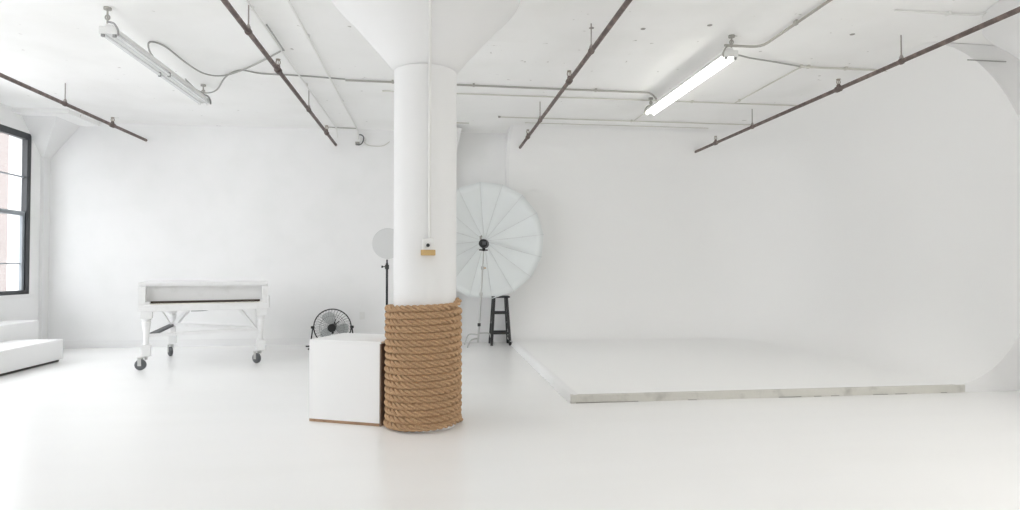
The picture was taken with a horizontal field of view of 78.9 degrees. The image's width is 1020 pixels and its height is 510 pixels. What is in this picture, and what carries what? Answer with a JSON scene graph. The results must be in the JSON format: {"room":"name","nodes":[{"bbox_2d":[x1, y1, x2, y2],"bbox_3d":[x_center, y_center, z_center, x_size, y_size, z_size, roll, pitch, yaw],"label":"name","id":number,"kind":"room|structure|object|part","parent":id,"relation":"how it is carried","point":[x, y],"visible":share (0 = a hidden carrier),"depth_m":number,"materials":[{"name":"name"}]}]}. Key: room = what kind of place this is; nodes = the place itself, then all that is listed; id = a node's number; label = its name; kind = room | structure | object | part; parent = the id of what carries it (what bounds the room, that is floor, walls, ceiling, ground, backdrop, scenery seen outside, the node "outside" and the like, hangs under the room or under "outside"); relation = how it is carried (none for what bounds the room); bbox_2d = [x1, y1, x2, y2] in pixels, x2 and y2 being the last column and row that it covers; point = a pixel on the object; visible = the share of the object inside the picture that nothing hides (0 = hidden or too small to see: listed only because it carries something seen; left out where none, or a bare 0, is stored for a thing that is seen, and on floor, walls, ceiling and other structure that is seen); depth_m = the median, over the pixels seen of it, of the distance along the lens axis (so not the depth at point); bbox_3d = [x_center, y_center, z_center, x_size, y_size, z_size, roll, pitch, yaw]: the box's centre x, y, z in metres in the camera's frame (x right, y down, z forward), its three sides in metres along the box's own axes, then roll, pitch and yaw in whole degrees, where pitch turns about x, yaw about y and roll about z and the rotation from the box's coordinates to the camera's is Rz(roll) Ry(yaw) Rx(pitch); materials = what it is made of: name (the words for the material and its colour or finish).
{"room":"studio","nodes":[
{"label":"studio","id":0,"kind":"room"},
{"bbox_2d":[0,103,40,320],"bbox_3d":[-6.147,-0.459,1.974,0.300,3.400,14.650,0,-1,-7],"label":"wall","id":1,"kind":"structure","parent":0,"point":[19,308],"depth_m":8.88,"materials":[{"name":"white paint"}]},
{"bbox_2d":[0,124,31,295],"bbox_3d":[-6.821,-0.605,8.132,0.070,2.290,1.530,0,-1,-7],"label":"window","id":2,"kind":"structure","parent":1,"relation":"in","point":[24,240],"depth_m":8.81,"materials":[{"name":"grey paint"}]},
{"bbox_3d":[-6.828,-0.610,8.132,0.045,0.080,1.360,0,-1,-7],"label":"meeting rail","id":3,"kind":"part","parent":2,"relation":"part of","materials":[{"name":"grey"}]},
{"bbox_2d":[0,294,33,299],"bbox_3d":[-6.767,0.565,8.085,0.060,0.050,1.670,0,-1,-7],"label":"trim","id":4,"kind":"structure","parent":1,"relation":"attached to","point":[19,295],"depth_m":8.54,"materials":[{"name":"white paint"}]},
{"bbox_2d":[12,107,99,338],"bbox_3d":[-6.517,-0.313,8.906,0.720,3.400,0.800,0,-1,-7],"label":"wall column","id":5,"kind":"structure","parent":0,"point":[49,129],"depth_m":9.10,"materials":[{"name":"white paint"}]},
{"bbox_3d":[-6.517,-1.983,8.941,0.720,0.060,0.800,0,-1,-7],"label":"drop panel","id":6,"kind":"part","parent":5,"relation":"part of","materials":[{"name":"paint"}]},
{"bbox_2d":[48,123,512,341],"bbox_3d":[-0.347,-0.285,10.246,13.900,3.400,0.300,0,-1,-7],"label":"wall","id":7,"kind":"structure","parent":0,"point":[294,210],"depth_m":9.60,"materials":[{"name":"white paint"}]},
{"bbox_2d":[63,335,505,348],"bbox_3d":[-3.452,1.348,9.658,7.000,0.110,0.015,0,-1,-7],"label":"baseboard","id":8,"kind":"structure","parent":7,"relation":"attached to","point":[482,338],"depth_m":9.49,"materials":[{"name":"white paint"}]},
{"bbox_2d":[359,312,364,319],"bbox_3d":[-2.341,0.961,9.809,0.080,0.120,0.011,0,-1,-7],"label":"outlet","id":9,"kind":"object","parent":7,"relation":"attached to","point":[361,314],"visible":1,"depth_m":9.80,"materials":[{"name":"white plastic"}]},
{"bbox_2d":[355,134,389,146],"bbox_3d":[-2.183,-1.820,9.848,0.539,0.185,0.090,0,-1,-7],"label":"junction box","id":10,"kind":"object","parent":7,"relation":"attached to","point":[362,139],"visible":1,"depth_m":9.82,"materials":[{"name":"grey metal"}]},
{"bbox_2d":[457,128,461,146],"bbox_3d":[-1.153,-0.267,9.690,0.760,3.340,0.600,0,-1,-7],"label":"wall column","id":11,"kind":"structure","parent":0,"point":[458,129],"depth_m":9.54,"materials":[{"name":"white paint"}]},
{"bbox_2d":[0,0,998,133],"bbox_3d":[0.598,-2.265,2.871,13.900,0.250,15.250,0,-1,-7],"label":"ceiling","id":12,"kind":"structure","parent":0,"point":[46,45],"depth_m":6.58,"materials":[{"name":"paint"}]},
{"bbox_2d":[0,73,146,141],"bbox_3d":[-4.782,-1.988,3.390,0.066,0.283,12.250,0,-1,-7],"label":"pipe","id":13,"kind":"object","parent":12,"relation":"hanging from","point":[112,124],"visible":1,"depth_m":7.37,"materials":[{"name":"metal"}]},
{"bbox_2d":[99,6,210,104],"bbox_3d":[-3.528,-1.946,6.338,0.166,0.243,2.281,0,-1,-7],"label":"ceiling light","id":14,"kind":"object","parent":12,"relation":"hanging from","point":[112,33],"visible":1,"depth_m":5.96,"materials":[{"name":"white metal"}]},
{"bbox_3d":[-3.400,-1.903,5.247,0.144,0.065,0.012,0,-1,-7],"label":"plate","id":15,"kind":"part","parent":14,"relation":"part of","materials":[{"name":"white metal"}]},
{"bbox_2d":[147,41,282,76],"bbox_3d":[-2.955,-1.990,6.535,1.275,0.142,0.959,0,-1,-7],"label":"cable","id":16,"kind":"object","parent":12,"relation":"attached to","point":[149,42],"visible":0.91,"depth_m":6.53,"materials":[{"name":"grey plastic"}]},
{"bbox_2d":[185,69,344,93],"bbox_3d":[-2.892,-1.978,7.112,1.894,0.136,0.594,0,-1,13],"label":"cable","id":17,"kind":"object","parent":12,"relation":"attached to","point":[240,69],"visible":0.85,"depth_m":7.06,"materials":[{"name":"grey plastic"}]},
{"bbox_2d":[266,24,284,50],"bbox_3d":[-2.215,-2.049,5.861,0.016,0.016,0.660,0,-1,-7],"label":"conduit","id":18,"kind":"object","parent":12,"relation":"attached to","point":[276,39],"visible":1,"depth_m":5.84,"materials":[{"name":"grey metal"}]},
{"bbox_2d":[221,0,336,145],"bbox_3d":[-1.896,-1.995,3.052,0.066,0.283,13.650,0,-1,-7],"label":"pipe","id":19,"kind":"object","parent":12,"relation":"hanging from","point":[247,28],"visible":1,"depth_m":5.87,"materials":[{"name":"metal"}]},
{"bbox_3d":[-2.159,-1.978,5.120,0.040,0.230,0.038,0,-1,-7],"label":"hanger rod","id":20,"kind":"part","parent":19,"relation":"part of","materials":[{"name":"grey metal"}]},
{"bbox_2d":[245,0,337,137],"bbox_3d":[-2.333,-1.984,6.599,0.034,0.155,6.398,0,-1,-7],"label":"conduit","id":21,"kind":"object","parent":12,"relation":"attached to","point":[247,1],"visible":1,"depth_m":6.35,"materials":[{"name":"white metal"}]},
{"bbox_2d":[287,0,358,138],"bbox_3d":[-1.982,-1.983,6.459,0.024,0.163,6.831,0,-1,-7],"label":"conduit","id":22,"kind":"object","parent":12,"relation":"attached to","point":[289,1],"visible":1,"depth_m":6.38,"materials":[{"name":"white metal"}]},
{"bbox_2d":[345,79,656,98],"bbox_3d":[-0.038,-1.990,7.454,3.779,0.109,0.042,0,-1,-8],"label":"conduit","id":23,"kind":"object","parent":12,"relation":"attached to","point":[351,80],"visible":0.92,"depth_m":7.48,"materials":[{"name":"grey metal"}]},
{"bbox_2d":[519,0,631,148],"bbox_3d":[1.006,-1.987,3.422,0.066,0.283,13.650,0,-1,-7],"label":"pipe","id":24,"kind":"object","parent":12,"relation":"hanging from","point":[592,48],"visible":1,"depth_m":5.83,"materials":[{"name":"metal"}]},
{"bbox_3d":[0.731,-1.968,5.579,0.040,0.230,0.038,0,-1,-7],"label":"hanger rod","id":25,"kind":"part","parent":24,"relation":"part of","materials":[{"name":"grey metal"}]},
{"bbox_2d":[382,90,803,106],"bbox_3d":[1.254,-2.018,8.006,5.700,0.029,0.040,0,-1,-7],"label":"conduit","id":26,"kind":"object","parent":12,"relation":"attached to","point":[691,101],"visible":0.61,"depth_m":8.01,"materials":[{"name":"grey metal"}]},
{"bbox_2d":[525,122,707,128],"bbox_3d":[1.665,-1.988,9.520,2.900,0.012,0.012,0,-1,-7],"label":"conduit","id":27,"kind":"object","parent":12,"relation":"attached to","point":[525,122],"visible":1,"depth_m":9.51,"materials":[{"name":"grey metal"}]},
{"bbox_2d":[501,116,750,124],"bbox_3d":[1.763,-1.993,9.210,3.845,0.029,0.040,0,-1,-7],"label":"conduit","id":28,"kind":"object","parent":12,"relation":"attached to","point":[501,116],"visible":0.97,"depth_m":9.20,"materials":[{"name":"grey metal"}]},
{"bbox_2d":[644,34,737,115],"bbox_3d":[1.948,-1.943,6.940,0.166,0.223,2.231,0,-1,-7],"label":"ceiling light","id":29,"kind":"object","parent":12,"relation":"hanging from","point":[727,56],"visible":1,"depth_m":6.62,"materials":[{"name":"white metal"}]},
{"bbox_3d":[2.094,-1.910,5.877,0.144,0.065,0.012,0,-1,-7],"label":"plate","id":30,"kind":"part","parent":29,"relation":"part of","materials":[{"name":"white metal"}]},
{"bbox_2d":[735,68,798,102],"bbox_3d":[3.068,-2.029,7.492,0.024,0.029,1.440,0,-1,-7],"label":"conduit","id":31,"kind":"object","parent":12,"relation":"attached to","point":[739,100],"visible":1,"depth_m":7.40,"materials":[{"name":"grey metal"}]},
{"bbox_2d":[738,54,799,66],"bbox_3d":[2.623,-1.976,6.418,1.162,0.156,0.123,1,-1,-35],"label":"cable","id":32,"kind":"object","parent":12,"relation":"attached to","point":[738,54],"visible":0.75,"depth_m":6.50,"materials":[{"name":"grey plastic"}]},
{"bbox_2d":[724,0,831,47],"bbox_3d":[2.449,-2.075,4.728,0.403,0.053,2.673,0,-1,-7],"label":"conduit","id":33,"kind":"object","parent":12,"relation":"attached to","point":[795,22],"visible":1,"depth_m":5.63,"materials":[{"name":"grey metal"}]},
{"bbox_2d":[799,64,886,71],"bbox_3d":[3.780,-2.042,6.801,1.292,0.032,0.040,0,-1,-7],"label":"conduit","id":34,"kind":"object","parent":12,"relation":"attached to","point":[801,65],"visible":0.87,"depth_m":6.76,"materials":[{"name":"grey metal"}]},
{"bbox_2d":[695,6,1019,152],"bbox_3d":[3.957,-1.979,3.798,0.066,0.283,13.650,0,-1,-7],"label":"pipe","id":35,"kind":"object","parent":12,"relation":"hanging from","point":[902,60],"visible":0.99,"depth_m":6.04,"materials":[{"name":"metal"}]},
{"bbox_3d":[3.695,-1.963,5.856,0.040,0.230,0.038,0,-1,-7],"label":"hanger rod","id":36,"kind":"part","parent":35,"relation":"part of","materials":[{"name":"grey metal"}]},
{"bbox_2d":[894,9,985,15],"bbox_3d":[3.772,-2.075,5.269,0.981,0.029,0.288,0,-1,14],"label":"conduit","id":37,"kind":"object","parent":12,"relation":"attached to","point":[947,13],"visible":0.84,"depth_m":5.30,"materials":[{"name":"white metal"}]},
{"bbox_2d":[0,342,1019,509],"bbox_3d":[0.598,1.384,2.795,13.900,0.250,15.250,0,-1,-7],"label":"floor","id":38,"kind":"structure","parent":0,"point":[199,427],"depth_m":4.22,"materials":[{"name":"white paint"}]},
{"bbox_2d":[0,320,38,341],"bbox_3d":[-6.230,1.069,5.435,0.400,0.490,6.000,0,-1,-7],"label":"window seat","id":39,"kind":"object","parent":38,"relation":"on","point":[13,329],"visible":0.57,"depth_m":8.08,"materials":[{"name":"white paint"}]},
{"bbox_2d":[0,339,62,375],"bbox_3d":[-5.706,1.168,5.243,0.580,0.285,5.490,0,-1,-7],"label":"bench","id":40,"kind":"object","parent":38,"relation":"on","point":[24,354],"visible":1,"depth_m":7.40,"materials":[{"name":"white paint"}]},
{"bbox_2d":[134,280,269,369],"bbox_3d":[-4.022,0.857,8.201,1.475,1.030,1.505,1,-1,-25],"label":"grand piano","id":41,"kind":"object","parent":38,"relation":"on","point":[171,296],"visible":1,"depth_m":7.64,"materials":[{"name":"white paint"}]},
{"bbox_3d":[-4.295,0.929,7.323,0.124,0.530,0.120,1,-1,-25],"label":"leg","id":42,"kind":"part","parent":41,"relation":"part of","materials":[{"name":"white paint"}]},
{"bbox_3d":[-4.624,0.938,8.494,0.124,0.560,0.120,1,-1,-25],"label":"leg","id":43,"kind":"part","parent":41,"relation":"part of","materials":[{"name":"white paint"}]},
{"bbox_3d":[-4.022,0.357,8.223,1.420,0.030,1.485,1,-1,-25],"label":"lid","id":44,"kind":"part","parent":41,"relation":"part of","materials":[{"name":"white paint"}]},
{"bbox_3d":[-3.713,0.366,7.567,1.360,0.015,0.015,1,-1,-25],"label":"lid rail","id":45,"kind":"part","parent":41,"relation":"part of","materials":[{"name":"white paint"}]},
{"bbox_3d":[-3.159,0.940,7.857,0.124,0.530,0.120,1,-1,-25],"label":"leg","id":46,"kind":"part","parent":41,"relation":"part of","materials":[{"name":"white paint"}]},
{"bbox_2d":[306,309,353,349],"bbox_3d":[-2.706,1.097,9.292,0.750,0.594,0.361,0,-1,-7],"label":"floor fan","id":47,"kind":"object","parent":38,"relation":"on","point":[329,317],"visible":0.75,"depth_m":9.26,"materials":[{"name":"black metal"}]},
{"bbox_3d":[-2.757,1.196,9.284,0.175,0.211,0.049,0,-1,10],"label":"blade","id":48,"kind":"part","parent":47,"relation":"part of","materials":[{"name":"grey metal"}]},
{"bbox_3d":[-2.705,0.944,9.250,0.201,0.195,0.042,1,-1,-32],"label":"blade","id":49,"kind":"part","parent":47,"relation":"part of","materials":[{"name":"grey metal"}]},
{"bbox_3d":[-2.658,1.085,9.289,0.124,0.129,0.197,0,-1,-7],"label":"motor","id":50,"kind":"part","parent":47,"relation":"part of","materials":[{"name":"black metal"}]},
{"bbox_2d":[315,311,348,336],"bbox_3d":[-2.653,1.079,9.252,0.546,0.543,0.112,0,-1,-7],"label":"grille","id":51,"kind":"object","parent":47,"relation":"attached to","point":[329,317],"depth_m":9.26,"materials":[{"name":"black metal"}]},
{"bbox_3d":[-2.523,1.107,9.296,0.198,0.164,0.081,0,-1,-7],"label":"blade","id":52,"kind":"part","parent":47,"relation":"part of","materials":[{"name":"grey metal"}]},
{"bbox_2d":[309,333,385,426],"bbox_3d":[-1.209,0.986,5.023,0.622,0.640,0.500,0,-1,16],"label":"box","id":53,"kind":"object","parent":38,"relation":"on","point":[347,372],"visible":0.74,"depth_m":4.78,"materials":[{"name":"white paint"}]},
{"bbox_3d":[-1.209,0.675,5.029,0.622,0.018,0.500,0,-1,16],"label":"panel","id":54,"kind":"part","parent":53,"relation":"part of","materials":[{"name":"white paint"}]},
{"bbox_3d":[-0.917,0.993,4.938,0.014,0.622,0.493,0,-1,16],"label":"panel","id":55,"kind":"part","parent":53,"relation":"part of","materials":[{"name":"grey wood"}]},
{"bbox_2d":[381,260,388,332],"bbox_3d":[-1.472,0.703,7.435,0.534,1.294,0.465,0,-1,-7],"label":"stand","id":56,"kind":"object","parent":38,"relation":"on","point":[386,266],"visible":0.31,"depth_m":7.36,"materials":[{"name":"black metal"}]},
{"bbox_2d":[372,228,393,259],"bbox_3d":[-1.455,-0.131,7.387,0.366,0.378,0.026,0,-1,-7],"label":"disc","id":57,"kind":"object","parent":56,"relation":"on","point":[383,240],"visible":0.73,"depth_m":7.37,"materials":[{"name":"white"}]},
{"bbox_2d":[383,297,462,431],"bbox_3d":[-0.668,0.813,4.771,0.601,0.977,0.605,0,-1,11],"label":"rope","id":58,"kind":"object","parent":38,"relation":"on","point":[423,362],"visible":1,"depth_m":4.52,"materials":[{"name":"brown fabric"}]},
{"bbox_2d":[306,0,545,432],"bbox_3d":[-0.655,-0.400,4.795,1.900,3.400,1.900,0,-1,-7],"label":"column","id":59,"kind":"structure","parent":38,"relation":"on","point":[397,30],"depth_m":4.59,"materials":[{"name":"white paint"}]},
{"bbox_3d":[-0.655,-2.069,4.830,1.900,0.060,1.900,0,-1,-7],"label":"drop panel","id":60,"kind":"part","parent":59,"relation":"part of","materials":[{"name":"paint"}]},
{"bbox_2d":[421,238,434,254],"bbox_3d":[-0.597,-0.059,4.524,0.106,0.123,0.073,0,-1,-7],"label":"switch box","id":61,"kind":"object","parent":59,"relation":"attached to","point":[427,243],"visible":1,"depth_m":4.50,"materials":[{"name":"white plastic"}]},
{"bbox_3d":[-0.598,-0.017,4.525,0.106,0.040,0.068,0,-1,-7],"label":"tan plate","id":62,"kind":"part","parent":61,"relation":"part of","materials":[{"name":"brown wood"}]},
{"bbox_2d":[428,0,431,237],"bbox_3d":[-0.559,-1.087,4.314,0.023,1.914,0.524,0,-1,-7],"label":"conduit","id":63,"kind":"object","parent":59,"relation":"attached to","point":[429,1],"visible":1,"depth_m":4.54,"materials":[{"name":"white metal"}]},
{"bbox_2d":[464,251,494,347],"bbox_3d":[-0.458,0.657,9.477,0.481,1.467,0.361,0,-1,-7],"label":"stand","id":64,"kind":"object","parent":38,"relation":"on","point":[482,266],"visible":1,"depth_m":9.52,"materials":[{"name":"silver metal"}]},
{"bbox_2d":[479,235,488,250],"bbox_3d":[-0.405,-0.182,9.549,0.144,0.245,0.254,0,-1,3],"label":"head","id":65,"kind":"object","parent":64,"relation":"attached to","point":[483,243],"visible":1,"depth_m":9.44},
{"bbox_2d":[456,182,543,298],"bbox_3d":[-0.389,-0.226,9.745,1.813,1.813,0.322,0,-1,-7],"label":"umbrella","id":66,"kind":"object","parent":64,"relation":"attached to","point":[512,228],"visible":0.8,"depth_m":9.78,"materials":[{"name":"white fabric"}]},
{"bbox_2d":[488,295,510,345],"bbox_3d":[-0.160,1.024,9.739,0.330,0.765,0.345,0,-1,-7],"label":"bar stool","id":67,"kind":"object","parent":38,"relation":"on","point":[492,331],"visible":0.95,"depth_m":9.62,"materials":[{"name":"black"}]},
{"bbox_3d":[-0.296,1.037,9.845,0.049,0.745,0.127,1,-2,-43],"label":"leg","id":68,"kind":"part","parent":67,"relation":"part of","materials":[{"name":"black"}]},
{"bbox_3d":[-0.265,1.032,9.602,0.049,0.745,0.127,-1,-1,29],"label":"leg","id":69,"kind":"part","parent":67,"relation":"part of","materials":[{"name":"black metal"}]},
{"bbox_3d":[-0.160,0.655,9.746,0.290,0.028,0.260,0,-1,-7],"label":"seat","id":70,"kind":"part","parent":67,"relation":"part of","materials":[{"name":"black"}]},
{"bbox_3d":[-0.055,1.037,9.875,0.049,0.745,0.127,-1,-1,29],"label":"leg","id":71,"kind":"part","parent":67,"relation":"part of","materials":[{"name":"black"}]},
{"bbox_3d":[-0.024,1.032,9.632,0.049,0.745,0.127,1,-2,-43],"label":"leg","id":72,"kind":"part","parent":67,"relation":"part of","materials":[{"name":"black"}]},
{"bbox_2d":[506,42,1019,402],"bbox_3d":[3.383,-0.326,8.228,6.370,3.396,4.648,0,-1,-7],"label":"cyclorama","id":73,"kind":"object","parent":38,"relation":"on","point":[863,238],"visible":0.98,"depth_m":8.55,"materials":[{"name":"white paint"}]},
{"bbox_3d":[-0.004,-0.327,9.812,0.050,3.326,0.650,0,-1,-7],"label":"panel","id":74,"kind":"part","parent":73,"relation":"part of","materials":[{"name":"white paint"}]},
{"bbox_3d":[5.452,-0.368,6.198,2.780,3.396,0.060,0,-1,-7],"label":"panel","id":75,"kind":"part","parent":73,"relation":"part of","materials":[{"name":"white paint"}]},
{"bbox_2d":[967,59,1005,61],"bbox_3d":[4.683,-1.908,6.090,0.420,0.012,0.012,0,-1,-7],"label":"conduit","id":76,"kind":"object","parent":73,"relation":"attached to","point":[967,59],"visible":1,"depth_m":6.08,"materials":[{"name":"grey metal"}]},
{"bbox_2d":[982,0,1019,59],"bbox_3d":[4.757,-0.395,5.001,1.470,3.400,1.470,0,-1,-7],"label":"column","id":77,"kind":"structure","parent":38,"relation":"on","point":[1004,34],"depth_m":5.18,"materials":[{"name":"white paint"}]},
{"bbox_3d":[4.757,-2.065,5.036,1.470,0.060,1.470,0,-1,-7],"label":"drop panel","id":78,"kind":"part","parent":77,"relation":"part of","materials":[{"name":"white paint"}]},
{"label":"outside","id":79,"kind":"structure","parent":0,"visible":0},
{"bbox_3d":[-24.228,10.444,6.776,33.700,0.200,80.000,0,-1,-7],"label":"ground","id":80,"kind":"structure","parent":79,"visible":0},
{"bbox_2d":[0,133,8,290],"bbox_3d":[-18.404,3.115,19.772,1.500,15.000,44.000,0,-1,-7],"label":"brick building","id":81,"kind":"structure","parent":80,"relation":"on","point":[4,138],"depth_m":21.93,"materials":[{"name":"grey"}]}
]}

